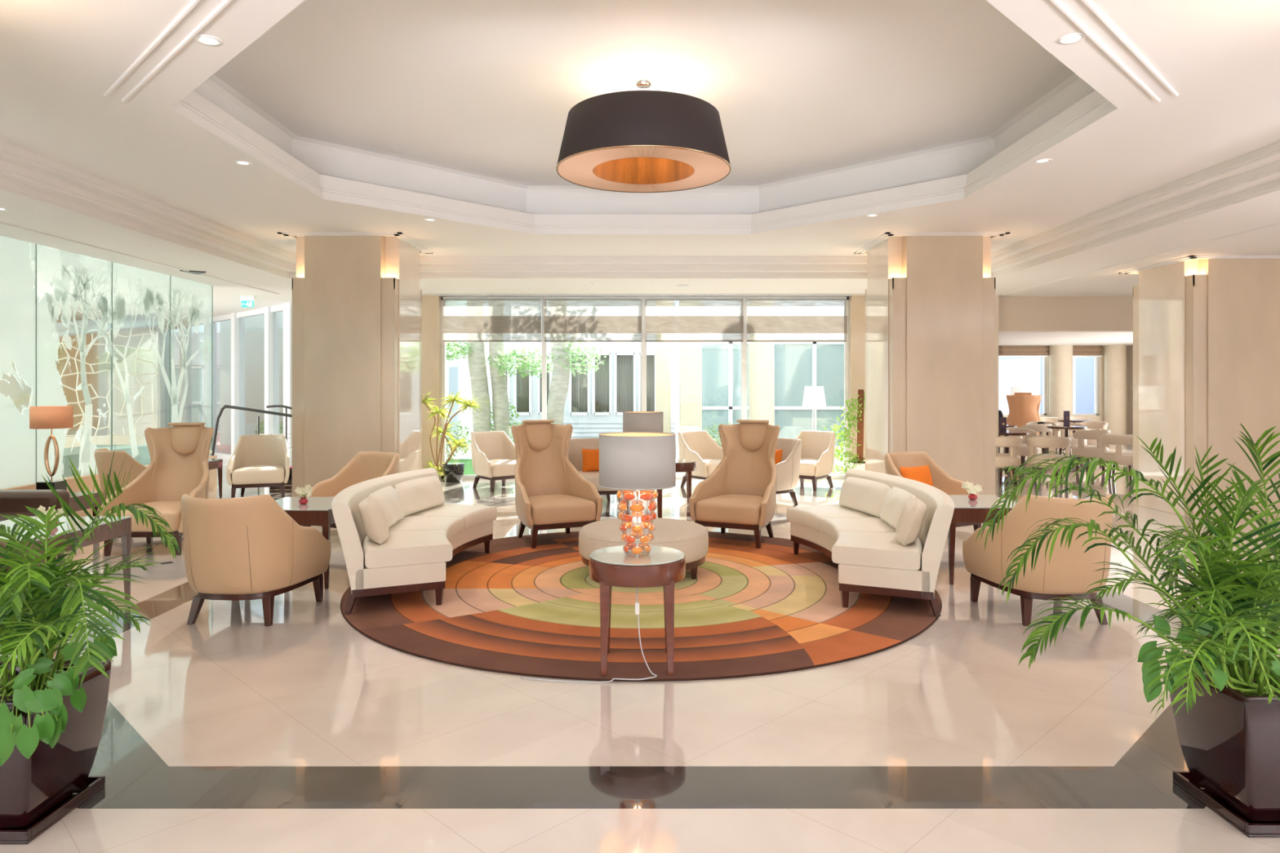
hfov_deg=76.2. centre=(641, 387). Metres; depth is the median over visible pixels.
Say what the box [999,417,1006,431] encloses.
menu stand
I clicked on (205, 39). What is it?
recessed light
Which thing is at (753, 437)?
cushion
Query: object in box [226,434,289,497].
armchair
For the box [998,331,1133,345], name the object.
ceiling
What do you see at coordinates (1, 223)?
trim
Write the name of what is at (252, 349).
window
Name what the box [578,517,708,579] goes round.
round ottoman
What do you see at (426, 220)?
recessed light
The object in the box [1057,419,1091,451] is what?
cafe table
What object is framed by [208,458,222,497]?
coffee table
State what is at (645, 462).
table lamp
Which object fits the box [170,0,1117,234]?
ceiling
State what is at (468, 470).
lawn
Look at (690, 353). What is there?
stone pier
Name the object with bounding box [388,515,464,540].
seat cushion
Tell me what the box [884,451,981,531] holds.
armchair
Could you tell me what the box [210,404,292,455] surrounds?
handrail
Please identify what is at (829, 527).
seat cushion
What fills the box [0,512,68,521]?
seat cushion
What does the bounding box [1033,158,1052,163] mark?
recessed light
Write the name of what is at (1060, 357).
column round
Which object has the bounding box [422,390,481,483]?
dracaena
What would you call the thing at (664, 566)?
round side table
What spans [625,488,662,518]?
round side table
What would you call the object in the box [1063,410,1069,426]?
menu stand
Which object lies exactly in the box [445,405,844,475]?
ground
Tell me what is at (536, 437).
cushion
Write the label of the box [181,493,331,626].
armchair
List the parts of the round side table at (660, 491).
leg, leg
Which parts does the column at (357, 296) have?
cap moulding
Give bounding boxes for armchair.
[93,448,146,500]
[97,422,213,555]
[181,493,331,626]
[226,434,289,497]
[302,451,399,528]
[471,431,515,492]
[511,419,602,548]
[567,437,620,502]
[677,431,723,487]
[688,419,780,548]
[775,437,801,505]
[795,430,835,491]
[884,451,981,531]
[962,493,1114,626]
[1006,392,1044,452]
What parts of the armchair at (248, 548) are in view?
leg, rail, leg, leg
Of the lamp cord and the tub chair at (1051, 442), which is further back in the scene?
the tub chair at (1051, 442)
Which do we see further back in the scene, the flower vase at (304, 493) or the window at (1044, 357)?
the window at (1044, 357)
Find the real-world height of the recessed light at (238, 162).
0.010 m
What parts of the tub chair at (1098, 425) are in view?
seat, backrest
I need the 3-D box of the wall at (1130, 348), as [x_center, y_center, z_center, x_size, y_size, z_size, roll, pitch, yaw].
[13.475,0.175,18.100,0.150,2.650,9.400,0,0,0]
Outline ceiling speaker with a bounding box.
[676,284,688,286]
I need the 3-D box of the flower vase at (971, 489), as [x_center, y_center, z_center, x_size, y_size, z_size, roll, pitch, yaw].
[2.683,0.835,6.614,0.148,0.152,0.101,0,0,0]
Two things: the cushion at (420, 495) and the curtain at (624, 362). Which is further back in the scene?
the curtain at (624, 362)
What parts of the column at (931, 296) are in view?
cap moulding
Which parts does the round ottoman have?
rail, leg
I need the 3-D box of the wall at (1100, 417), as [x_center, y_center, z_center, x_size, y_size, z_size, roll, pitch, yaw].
[9.500,0.175,22.650,7.800,2.650,0.300,0,0,0]
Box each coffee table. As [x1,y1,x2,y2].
[0,516,131,599]
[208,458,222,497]
[275,497,334,588]
[947,494,1017,584]
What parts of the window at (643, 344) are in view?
glass pane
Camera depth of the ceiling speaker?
11.87 m
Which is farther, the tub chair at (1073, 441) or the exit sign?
the tub chair at (1073, 441)
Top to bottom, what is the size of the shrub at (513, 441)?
0.831 m
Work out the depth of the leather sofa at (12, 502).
7.10 m
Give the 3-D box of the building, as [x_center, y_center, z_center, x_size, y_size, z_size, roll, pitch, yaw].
[-1.573,-0.440,19.550,5.000,4.000,1.500,0,0,0]
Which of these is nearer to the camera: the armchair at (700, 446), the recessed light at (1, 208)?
the recessed light at (1, 208)
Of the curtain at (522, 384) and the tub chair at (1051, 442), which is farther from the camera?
the curtain at (522, 384)
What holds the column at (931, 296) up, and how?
on the floor
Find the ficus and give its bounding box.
[823,389,865,475]
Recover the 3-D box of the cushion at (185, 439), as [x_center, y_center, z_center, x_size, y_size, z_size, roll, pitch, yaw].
[-4.483,0.507,8.042,0.330,0.315,0.136,0,0,-3]
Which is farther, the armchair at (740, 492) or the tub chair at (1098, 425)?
the tub chair at (1098, 425)
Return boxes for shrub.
[445,420,471,460]
[490,399,519,440]
[510,422,522,442]
[704,421,730,447]
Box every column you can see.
[277,231,432,497]
[749,302,773,425]
[853,231,1010,496]
[1118,255,1279,519]
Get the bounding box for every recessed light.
[0,207,8,210]
[193,34,222,46]
[234,160,252,165]
[423,218,436,221]
[866,213,879,217]
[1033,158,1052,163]
[1057,32,1087,44]
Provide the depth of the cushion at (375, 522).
5.50 m
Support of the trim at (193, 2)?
attached to the ceiling at (59, 59)
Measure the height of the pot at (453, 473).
0.290 m
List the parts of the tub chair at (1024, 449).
backrest, seat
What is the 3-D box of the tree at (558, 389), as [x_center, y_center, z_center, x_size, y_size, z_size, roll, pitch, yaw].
[-0.990,-0.945,15.740,2.161,5.012,1.589,0,0,22]
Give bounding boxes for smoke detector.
[589,281,596,286]
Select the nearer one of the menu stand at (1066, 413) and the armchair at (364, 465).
the armchair at (364, 465)
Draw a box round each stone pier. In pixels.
[655,302,671,433]
[679,300,702,431]
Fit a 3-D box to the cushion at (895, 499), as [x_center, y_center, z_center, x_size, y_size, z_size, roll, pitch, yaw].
[1.969,0.927,6.238,0.212,0.280,0.633,0,0,0]
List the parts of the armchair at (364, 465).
rail, backrest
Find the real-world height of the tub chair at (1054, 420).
0.756 m
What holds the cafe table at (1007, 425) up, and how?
on the floor
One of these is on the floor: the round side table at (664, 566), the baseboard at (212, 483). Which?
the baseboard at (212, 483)
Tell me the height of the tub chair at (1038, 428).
0.756 m
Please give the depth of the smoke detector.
11.57 m
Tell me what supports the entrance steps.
on the floor
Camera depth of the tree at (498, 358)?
16.38 m
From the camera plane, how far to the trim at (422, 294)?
13.00 m
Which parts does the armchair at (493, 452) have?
leg, leg, rail, seat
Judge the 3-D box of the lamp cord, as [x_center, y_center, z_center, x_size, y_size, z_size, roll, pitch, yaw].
[-0.268,1.268,4.176,0.702,0.461,0.100,0,0,-4]
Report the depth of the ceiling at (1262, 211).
10.21 m
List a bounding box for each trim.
[0,132,1279,278]
[0,221,279,294]
[52,312,158,337]
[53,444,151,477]
[103,0,231,102]
[422,293,865,295]
[1002,222,1279,294]
[1049,0,1178,102]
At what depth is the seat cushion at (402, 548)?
5.52 m
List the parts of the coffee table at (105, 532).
leg, glass, leg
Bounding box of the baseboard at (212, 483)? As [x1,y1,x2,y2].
[0,455,217,516]
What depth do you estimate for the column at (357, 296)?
9.31 m
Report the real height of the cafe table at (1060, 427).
0.731 m
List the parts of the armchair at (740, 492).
leg, seat, rail, leg, leg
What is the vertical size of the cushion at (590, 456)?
0.291 m
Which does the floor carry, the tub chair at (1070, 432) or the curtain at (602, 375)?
the tub chair at (1070, 432)
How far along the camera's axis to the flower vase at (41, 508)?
5.31 m
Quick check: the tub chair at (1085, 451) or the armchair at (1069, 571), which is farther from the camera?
the tub chair at (1085, 451)
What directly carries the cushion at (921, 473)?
on the armchair at (941, 480)
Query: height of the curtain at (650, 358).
1.460 m
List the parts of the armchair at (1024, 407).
backrest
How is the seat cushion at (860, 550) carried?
on the curved sofa at (886, 535)
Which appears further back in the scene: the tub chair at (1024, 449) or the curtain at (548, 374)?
the curtain at (548, 374)
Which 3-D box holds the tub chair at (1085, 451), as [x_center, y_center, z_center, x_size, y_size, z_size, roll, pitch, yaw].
[8.031,1.122,14.590,0.627,0.756,0.611,0,0,-5]
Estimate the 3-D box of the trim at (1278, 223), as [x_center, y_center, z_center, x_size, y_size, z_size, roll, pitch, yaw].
[5.780,-1.484,3.500,0.040,0.012,19.000,0,0,0]
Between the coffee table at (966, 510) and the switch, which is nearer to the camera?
the switch
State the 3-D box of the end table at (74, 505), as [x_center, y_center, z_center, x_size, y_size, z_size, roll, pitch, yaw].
[-5.620,1.265,7.780,0.600,0.470,0.560,0,0,0]
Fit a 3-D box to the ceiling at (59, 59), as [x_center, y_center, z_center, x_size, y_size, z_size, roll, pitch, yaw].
[0.000,-1.750,6.350,8.780,0.001,8.780,0,0,0]
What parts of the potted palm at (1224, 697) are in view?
stem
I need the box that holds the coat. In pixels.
[998,410,1003,425]
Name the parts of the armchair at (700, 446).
leg, rail, seat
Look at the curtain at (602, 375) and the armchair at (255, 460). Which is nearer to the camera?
the armchair at (255, 460)
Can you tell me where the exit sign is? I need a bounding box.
[240,295,255,306]
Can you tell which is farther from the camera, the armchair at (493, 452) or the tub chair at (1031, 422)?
the tub chair at (1031, 422)
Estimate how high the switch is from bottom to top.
0.060 m
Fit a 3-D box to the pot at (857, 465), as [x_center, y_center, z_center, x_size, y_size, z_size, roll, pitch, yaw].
[3.450,1.340,12.800,0.320,0.320,0.320,0,0,0]
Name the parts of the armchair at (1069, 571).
leg, leg, rail, leg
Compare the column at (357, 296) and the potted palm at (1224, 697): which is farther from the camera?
the column at (357, 296)
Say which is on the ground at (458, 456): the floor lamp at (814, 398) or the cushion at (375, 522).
the floor lamp at (814, 398)
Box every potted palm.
[0,444,180,844]
[975,422,1279,837]
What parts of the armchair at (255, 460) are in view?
leg, leg, rail, seat, leg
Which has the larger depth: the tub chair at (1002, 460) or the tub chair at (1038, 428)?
the tub chair at (1038, 428)
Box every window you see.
[154,302,292,466]
[441,296,848,479]
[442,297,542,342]
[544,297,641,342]
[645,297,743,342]
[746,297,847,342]
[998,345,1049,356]
[998,356,1094,413]
[1003,356,1046,415]
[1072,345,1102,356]
[1072,356,1097,415]
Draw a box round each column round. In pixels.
[1048,345,1072,436]
[1104,344,1126,434]
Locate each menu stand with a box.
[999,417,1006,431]
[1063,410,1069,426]
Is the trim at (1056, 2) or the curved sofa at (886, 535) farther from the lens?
the curved sofa at (886, 535)
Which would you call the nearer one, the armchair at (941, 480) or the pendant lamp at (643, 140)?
the pendant lamp at (643, 140)
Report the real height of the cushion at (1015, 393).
0.378 m
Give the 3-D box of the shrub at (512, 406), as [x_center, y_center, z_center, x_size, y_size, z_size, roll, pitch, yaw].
[-3.166,0.841,18.298,0.886,1.430,0.646,0,0,0]
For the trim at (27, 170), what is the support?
attached to the ceiling at (1262, 211)
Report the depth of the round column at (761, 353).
16.77 m
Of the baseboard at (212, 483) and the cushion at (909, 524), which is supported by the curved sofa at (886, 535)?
the cushion at (909, 524)
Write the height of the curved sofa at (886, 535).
0.735 m
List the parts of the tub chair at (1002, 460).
leg, seat, backrest, leg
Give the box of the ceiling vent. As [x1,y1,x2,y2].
[179,270,205,274]
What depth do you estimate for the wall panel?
17.57 m
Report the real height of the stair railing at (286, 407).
1.225 m
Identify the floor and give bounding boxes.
[0,444,1279,852]
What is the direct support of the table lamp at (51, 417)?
on the end table at (74, 505)
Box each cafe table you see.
[998,424,1017,453]
[998,431,1029,475]
[1046,425,1087,464]
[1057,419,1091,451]
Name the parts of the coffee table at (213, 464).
glass, leg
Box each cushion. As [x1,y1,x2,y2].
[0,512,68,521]
[170,424,204,454]
[358,496,389,544]
[363,529,452,568]
[368,485,404,527]
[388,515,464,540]
[393,475,444,516]
[408,502,497,529]
[522,422,551,451]
[582,448,599,471]
[738,422,768,451]
[774,449,782,464]
[786,504,875,530]
[818,516,896,542]
[831,531,922,570]
[839,476,890,517]
[880,486,916,528]
[895,497,926,546]
[899,465,933,486]
[1014,392,1031,395]
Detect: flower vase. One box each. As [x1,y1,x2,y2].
[35,505,64,526]
[294,484,312,504]
[961,481,982,500]
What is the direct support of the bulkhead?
attached to the wall at (431, 304)
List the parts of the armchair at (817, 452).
leg, seat, leg, rail, leg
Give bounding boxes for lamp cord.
[520,587,657,683]
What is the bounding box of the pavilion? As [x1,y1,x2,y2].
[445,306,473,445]
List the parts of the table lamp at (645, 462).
stem, lamp shade, glass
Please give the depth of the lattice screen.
15.24 m
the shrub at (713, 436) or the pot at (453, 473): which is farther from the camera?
the shrub at (713, 436)
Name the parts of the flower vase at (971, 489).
flower, flower, flower, flower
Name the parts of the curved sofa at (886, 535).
leg, leg, seat, rail, backrest, leg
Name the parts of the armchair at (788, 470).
rail, leg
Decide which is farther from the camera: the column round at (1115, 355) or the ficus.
the column round at (1115, 355)
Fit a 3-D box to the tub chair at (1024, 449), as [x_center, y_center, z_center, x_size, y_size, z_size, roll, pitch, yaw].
[6.941,1.122,14.910,0.627,0.756,0.611,0,0,-15]
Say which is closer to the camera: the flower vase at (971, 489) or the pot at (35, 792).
the pot at (35, 792)
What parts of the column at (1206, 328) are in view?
cap moulding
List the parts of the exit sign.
sign panel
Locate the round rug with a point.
(517, 608)
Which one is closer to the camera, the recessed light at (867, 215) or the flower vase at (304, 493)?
the flower vase at (304, 493)
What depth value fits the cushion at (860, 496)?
6.89 m
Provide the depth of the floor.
3.41 m
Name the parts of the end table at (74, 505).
leg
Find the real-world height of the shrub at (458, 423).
0.915 m
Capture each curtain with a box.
[516,355,528,412]
[540,355,549,412]
[571,355,587,412]
[595,355,608,412]
[617,355,633,412]
[646,355,654,411]
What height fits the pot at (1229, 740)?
0.445 m
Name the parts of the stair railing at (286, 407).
post, rail, post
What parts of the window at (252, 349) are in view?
glass pane, glass pane, glass pane, glass pane, glass pane, glass pane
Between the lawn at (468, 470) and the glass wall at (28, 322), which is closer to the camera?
the glass wall at (28, 322)
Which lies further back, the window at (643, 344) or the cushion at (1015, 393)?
the cushion at (1015, 393)
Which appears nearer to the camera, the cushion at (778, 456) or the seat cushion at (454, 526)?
the seat cushion at (454, 526)
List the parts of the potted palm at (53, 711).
stem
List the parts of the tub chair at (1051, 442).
seat, backrest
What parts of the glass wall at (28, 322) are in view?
glass panel, glass panel, glass panel, glass panel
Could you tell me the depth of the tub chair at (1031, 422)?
17.74 m
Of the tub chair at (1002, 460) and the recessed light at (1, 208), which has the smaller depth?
the recessed light at (1, 208)
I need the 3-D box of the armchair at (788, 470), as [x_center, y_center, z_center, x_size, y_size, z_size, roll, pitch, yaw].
[1.666,1.084,10.529,0.859,0.832,0.768,0,0,-32]
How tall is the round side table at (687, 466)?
0.560 m
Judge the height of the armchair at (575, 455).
0.832 m
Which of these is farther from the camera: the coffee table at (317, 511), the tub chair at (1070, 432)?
the tub chair at (1070, 432)
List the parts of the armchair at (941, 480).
backrest, rail, leg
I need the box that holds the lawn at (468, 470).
[445,459,475,475]
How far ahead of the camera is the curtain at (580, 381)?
20.16 m
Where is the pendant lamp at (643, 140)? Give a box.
[555,78,731,192]
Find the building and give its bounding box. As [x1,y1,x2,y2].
[464,300,676,454]
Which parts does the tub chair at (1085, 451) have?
leg, seat, backrest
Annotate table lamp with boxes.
[29,405,73,490]
[599,431,675,554]
[622,411,662,432]
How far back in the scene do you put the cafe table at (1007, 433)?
13.82 m
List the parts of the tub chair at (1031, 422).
backrest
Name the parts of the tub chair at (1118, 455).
leg, backrest, seat, leg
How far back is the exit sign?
13.29 m
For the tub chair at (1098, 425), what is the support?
on the floor
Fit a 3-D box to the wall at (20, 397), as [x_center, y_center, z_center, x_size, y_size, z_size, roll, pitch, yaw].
[-12.225,0.005,7.250,0.150,2.990,26.500,0,0,0]
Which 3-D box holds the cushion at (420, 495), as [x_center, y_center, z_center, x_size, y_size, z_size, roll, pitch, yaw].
[-1.915,0.927,7.027,0.204,0.270,0.778,0,0,13]
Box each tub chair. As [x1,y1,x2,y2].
[995,435,1022,484]
[1003,426,1039,469]
[1021,423,1052,459]
[1025,421,1055,453]
[1026,436,1071,486]
[1040,417,1063,436]
[1053,422,1087,458]
[1068,416,1090,436]
[1071,430,1110,471]
[1079,421,1107,444]
[1099,434,1133,480]
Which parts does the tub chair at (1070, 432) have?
seat, backrest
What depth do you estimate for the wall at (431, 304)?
13.20 m
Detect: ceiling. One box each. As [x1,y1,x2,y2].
[0,0,1279,254]
[0,189,1279,327]
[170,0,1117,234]
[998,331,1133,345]
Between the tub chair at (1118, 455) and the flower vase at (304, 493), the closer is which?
the flower vase at (304, 493)
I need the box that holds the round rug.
[340,531,942,681]
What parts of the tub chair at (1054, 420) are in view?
backrest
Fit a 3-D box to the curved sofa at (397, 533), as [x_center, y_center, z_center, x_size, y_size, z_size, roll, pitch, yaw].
[-1.772,1.120,6.460,0.962,0.735,2.385,0,0,0]
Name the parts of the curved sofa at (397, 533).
leg, backrest, rail, seat, leg, leg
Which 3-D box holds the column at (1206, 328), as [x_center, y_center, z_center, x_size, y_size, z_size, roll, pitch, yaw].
[6.905,0.005,9.910,1.400,2.990,1.400,0,0,0]
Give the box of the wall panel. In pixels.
[57,320,97,430]
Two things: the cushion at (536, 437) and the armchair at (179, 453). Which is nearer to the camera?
the armchair at (179, 453)
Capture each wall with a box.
[0,235,213,488]
[0,315,155,444]
[422,295,998,479]
[1003,345,1127,434]
[1127,345,1133,435]
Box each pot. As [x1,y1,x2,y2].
[0,658,111,828]
[442,462,464,483]
[848,462,865,470]
[1166,655,1279,822]
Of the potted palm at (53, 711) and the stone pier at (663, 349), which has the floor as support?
the potted palm at (53, 711)
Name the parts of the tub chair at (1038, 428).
seat, backrest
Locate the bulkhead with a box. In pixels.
[998,296,1133,331]
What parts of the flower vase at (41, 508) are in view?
flower, flower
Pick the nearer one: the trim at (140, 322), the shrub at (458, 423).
the trim at (140, 322)
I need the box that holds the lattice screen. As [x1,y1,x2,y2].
[55,331,158,448]
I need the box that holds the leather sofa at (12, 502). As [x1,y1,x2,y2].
[0,489,70,569]
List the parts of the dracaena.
stem, stem, stem, stem, stem, stem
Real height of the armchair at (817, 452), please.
0.832 m
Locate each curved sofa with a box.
[331,467,497,613]
[786,468,954,617]
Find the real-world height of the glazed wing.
3.850 m
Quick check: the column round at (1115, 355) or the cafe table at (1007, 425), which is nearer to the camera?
the cafe table at (1007, 425)
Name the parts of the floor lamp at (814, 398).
lamp shade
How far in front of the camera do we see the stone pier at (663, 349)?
18.00 m
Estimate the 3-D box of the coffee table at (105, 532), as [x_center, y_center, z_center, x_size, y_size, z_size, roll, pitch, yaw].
[-3.980,1.206,5.330,0.760,0.588,0.880,0,0,0]
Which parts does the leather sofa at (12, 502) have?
armrest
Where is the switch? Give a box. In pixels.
[635,602,639,614]
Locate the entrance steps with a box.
[269,466,292,491]
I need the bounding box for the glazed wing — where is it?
[702,300,844,448]
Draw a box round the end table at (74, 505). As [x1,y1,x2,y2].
[68,491,102,516]
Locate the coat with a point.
(1000, 413)
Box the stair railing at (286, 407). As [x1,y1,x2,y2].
[257,404,292,453]
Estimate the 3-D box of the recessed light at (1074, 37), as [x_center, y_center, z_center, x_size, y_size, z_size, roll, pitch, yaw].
[2.160,-1.749,4.090,0.130,0.010,0.130,0,0,0]
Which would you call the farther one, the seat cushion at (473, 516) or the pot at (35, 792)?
the seat cushion at (473, 516)
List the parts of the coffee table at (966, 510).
leg, glass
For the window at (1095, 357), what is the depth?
22.61 m
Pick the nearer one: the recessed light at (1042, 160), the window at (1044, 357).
the recessed light at (1042, 160)
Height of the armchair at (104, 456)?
0.832 m
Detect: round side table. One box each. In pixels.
[589,545,685,675]
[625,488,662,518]
[675,458,696,502]
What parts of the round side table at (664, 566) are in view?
leg, leg, glass, leg, leg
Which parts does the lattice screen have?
panel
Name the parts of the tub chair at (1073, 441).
backrest, seat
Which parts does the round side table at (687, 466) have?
glass, leg, leg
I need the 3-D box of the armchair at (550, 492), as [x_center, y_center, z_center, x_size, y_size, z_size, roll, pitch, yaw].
[-0.900,0.911,8.052,0.768,1.152,0.933,0,0,-26]
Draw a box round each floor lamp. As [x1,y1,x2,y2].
[801,386,826,431]
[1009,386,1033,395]
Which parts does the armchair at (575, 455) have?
backrest, seat, leg, rail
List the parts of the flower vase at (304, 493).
flower, flower, flower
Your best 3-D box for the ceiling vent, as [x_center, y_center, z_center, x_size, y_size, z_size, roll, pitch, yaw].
[-5.711,-1.482,10.498,0.225,0.015,0.334,0,0,9]
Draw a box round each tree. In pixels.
[445,300,553,439]
[546,306,606,424]
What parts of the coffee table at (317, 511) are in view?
glass, leg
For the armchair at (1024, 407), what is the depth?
18.34 m

